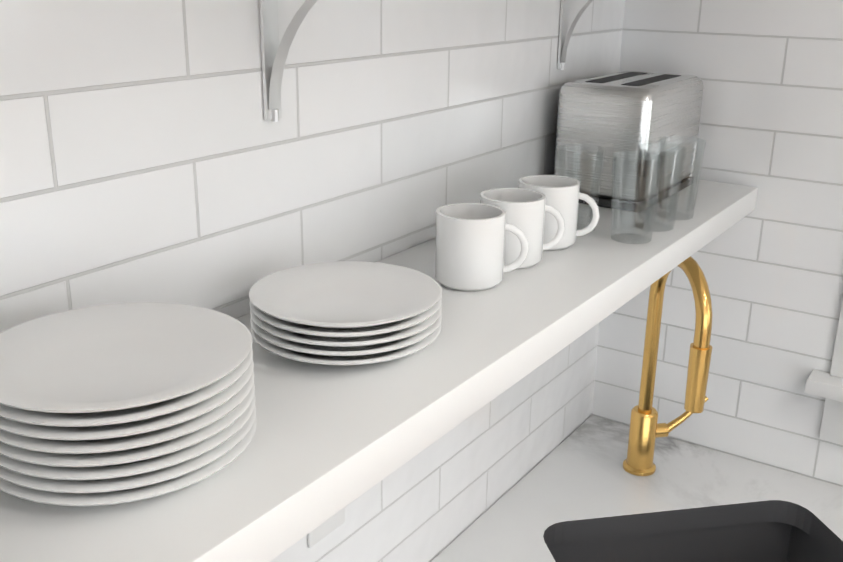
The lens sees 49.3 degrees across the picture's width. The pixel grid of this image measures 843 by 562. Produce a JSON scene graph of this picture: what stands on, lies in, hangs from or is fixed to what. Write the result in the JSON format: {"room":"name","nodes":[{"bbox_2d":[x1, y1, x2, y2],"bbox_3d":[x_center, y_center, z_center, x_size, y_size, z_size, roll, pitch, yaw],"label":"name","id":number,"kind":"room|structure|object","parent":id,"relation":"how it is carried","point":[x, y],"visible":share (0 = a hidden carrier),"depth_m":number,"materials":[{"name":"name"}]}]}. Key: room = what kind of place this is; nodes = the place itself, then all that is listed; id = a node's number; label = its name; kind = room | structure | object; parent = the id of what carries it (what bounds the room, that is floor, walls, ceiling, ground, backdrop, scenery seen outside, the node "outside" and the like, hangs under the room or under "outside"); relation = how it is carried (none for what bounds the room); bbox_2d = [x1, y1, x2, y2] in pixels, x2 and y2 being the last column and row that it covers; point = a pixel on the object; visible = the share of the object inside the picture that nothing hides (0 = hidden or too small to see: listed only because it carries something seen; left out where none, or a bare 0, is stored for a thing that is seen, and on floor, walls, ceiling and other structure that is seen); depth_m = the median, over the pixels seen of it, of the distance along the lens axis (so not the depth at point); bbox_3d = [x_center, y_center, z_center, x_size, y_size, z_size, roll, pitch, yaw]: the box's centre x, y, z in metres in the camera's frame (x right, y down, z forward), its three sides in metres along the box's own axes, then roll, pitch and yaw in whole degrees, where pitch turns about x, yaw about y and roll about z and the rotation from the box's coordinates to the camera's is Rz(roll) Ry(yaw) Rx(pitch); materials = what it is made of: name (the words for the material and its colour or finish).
{"room":"kitchen","nodes":[
{"label":"kitchen","id":0,"kind":"room"},
{"bbox_3d":[1.530,2.321,-1.088,7.100,0.060,8.500,13,22,32],"label":"floor","id":1,"kind":"structure","parent":0,"visible":0},
{"bbox_3d":[0.473,0.958,1.429,0.946,0.884,0.966,13,22,32],"label":"cabinet","id":2,"kind":"object","parent":1,"relation":"on","visible":0},
{"bbox_2d":[431,256,842,561],"bbox_3d":[0.767,0.459,1.062,1.644,0.673,0.973,13,22,32],"label":"countertop","id":3,"kind":"structure","parent":2,"relation":"on","point":[642,487],"depth_m":1.61,"materials":[{"name":"stone"}]},
{"bbox_2d":[622,256,712,476],"bbox_3d":[0.438,0.154,1.588,0.167,0.442,0.226,13,22,32],"label":"faucet","id":4,"kind":"object","parent":3,"relation":"on","point":[642,458],"depth_m":1.63,"materials":[{"name":"gold metal"}]},
{"bbox_3d":[-1.479,0.777,-0.637,0.150,2.500,6.650,13,22,32],"label":"wall","id":5,"kind":"structure","parent":0,"visible":0},
{"bbox_2d":[0,0,624,561],"bbox_3d":[-0.207,-0.057,0.917,0.012,1.347,2.023,13,22,32],"label":"wall tile","id":6,"kind":"structure","parent":5,"relation":"attached to","point":[148,152],"depth_m":0.99,"materials":[{"name":"white tile"}]},
{"bbox_2d":[307,507,344,547],"bbox_3d":[-0.119,0.269,1.153,0.006,0.116,0.072,13,22,32],"label":"outlet","id":7,"kind":"object","parent":6,"relation":"attached to","point":[325,528],"visible":0.17,"depth_m":1.16,"materials":[{"name":"white plastic"}]},
{"bbox_2d":[0,179,757,561],"bbox_3d":[-0.141,0.196,0.836,0.277,0.218,2.168,13,22,32],"label":"shelf","id":8,"kind":"object","parent":5,"relation":"attached to","point":[326,443],"visible":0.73,"depth_m":0.78,"materials":[{"name":"white"}]},
{"bbox_2d":[0,302,256,505],"bbox_3d":[-0.221,0.089,0.673,0.196,0.086,0.196,13,22,32],"label":"plate stack","id":9,"kind":"object","parent":8,"relation":"on","point":[108,404],"visible":1,"depth_m":0.63,"materials":[{"name":"white ceramic"}]},
{"bbox_2d":[249,261,441,364],"bbox_3d":[-0.072,0.034,0.888,0.184,0.056,0.184,13,22,32],"label":"plate stack","id":10,"kind":"object","parent":8,"relation":"on","point":[345,313],"visible":1,"depth_m":0.86,"materials":[{"name":"white ceramic"}]},
{"bbox_2d":[435,203,528,290],"bbox_3d":[0.064,-0.038,1.059,0.100,0.085,0.080,13,22,32],"label":"mug","id":11,"kind":"object","parent":8,"relation":"on","point":[470,246],"visible":1,"depth_m":1.04,"materials":[{"name":"white ceramic"}]},
{"bbox_2d":[480,188,564,268],"bbox_3d":[0.119,-0.065,1.142,0.094,0.085,0.086,13,22,32],"label":"mug","id":12,"kind":"object","parent":8,"relation":"on","point":[525,209],"visible":0.77,"depth_m":1.12,"materials":[{"name":"white ceramic"}]},
{"bbox_2d":[518,175,599,249],"bbox_3d":[0.178,-0.089,1.216,0.104,0.085,0.080,13,22,32],"label":"mug","id":13,"kind":"object","parent":8,"relation":"on","point":[563,194],"visible":0.65,"depth_m":1.20,"materials":[{"name":"white ceramic"}]},
{"bbox_2d":[556,144,605,230],"bbox_3d":[0.221,-0.130,1.292,0.068,0.115,0.068,13,22,32],"label":"glass","id":14,"kind":"object","parent":8,"relation":"on","point":[597,171],"visible":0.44,"depth_m":1.28,"materials":[{"name":"clear glass"}]},
{"bbox_2d":[554,71,703,212],"bbox_3d":[0.351,-0.242,1.519,0.155,0.186,0.290,13,22,32],"label":"toaster","id":15,"kind":"object","parent":8,"relation":"on","point":[625,112],"visible":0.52,"depth_m":1.41,"materials":[{"name":"silver metal"}]},
{"bbox_2d":[611,151,663,243],"bbox_3d":[0.289,-0.113,1.244,0.068,0.115,0.068,13,22,32],"label":"glass","id":16,"kind":"object","parent":8,"relation":"on","point":[652,203],"visible":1,"depth_m":1.24,"materials":[{"name":"clear glass"}]},
{"bbox_2d":[634,143,685,231],"bbox_3d":[0.336,-0.133,1.305,0.068,0.115,0.068,13,22,32],"label":"glass","id":17,"kind":"object","parent":8,"relation":"on","point":[673,185],"visible":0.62,"depth_m":1.30,"materials":[{"name":"clear glass"}]},
{"bbox_2d":[656,136,705,219],"bbox_3d":[0.382,-0.153,1.367,0.068,0.115,0.068,13,22,32],"label":"glass","id":18,"kind":"object","parent":8,"relation":"on","point":[693,167],"visible":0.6,"depth_m":1.36,"materials":[{"name":"clear glass"}]},
{"bbox_2d":[259,0,592,121],"bbox_3d":[-0.135,-0.198,0.703,0.277,0.218,2.168,13,22,32],"label":"shelf","id":19,"kind":"object","parent":5,"relation":"attached to","point":[274,54],"visible":0.98,"depth_m":0.92,"materials":[{"name":"white metal"}]},
{"bbox_3d":[1.082,0.106,1.451,1.650,2.500,0.150,13,22,32],"label":"wall","id":20,"kind":"structure","parent":0,"visible":0},
{"bbox_2d":[592,0,842,486],"bbox_3d":[1.041,-0.188,1.281,1.650,1.395,0.012,13,22,32],"label":"wall tile","id":21,"kind":"structure","parent":20,"relation":"attached to","point":[769,73],"depth_m":1.62,"materials":[{"name":"white tile"}]},
{"bbox_2d":[805,299,842,444],"bbox_3d":[1.082,-0.229,1.284,0.910,1.211,0.240,13,22,32],"label":"window","id":22,"kind":"structure","parent":20,"relation":"in","point":[828,386],"depth_m":1.59,"materials":[{"name":"white"}]}
]}

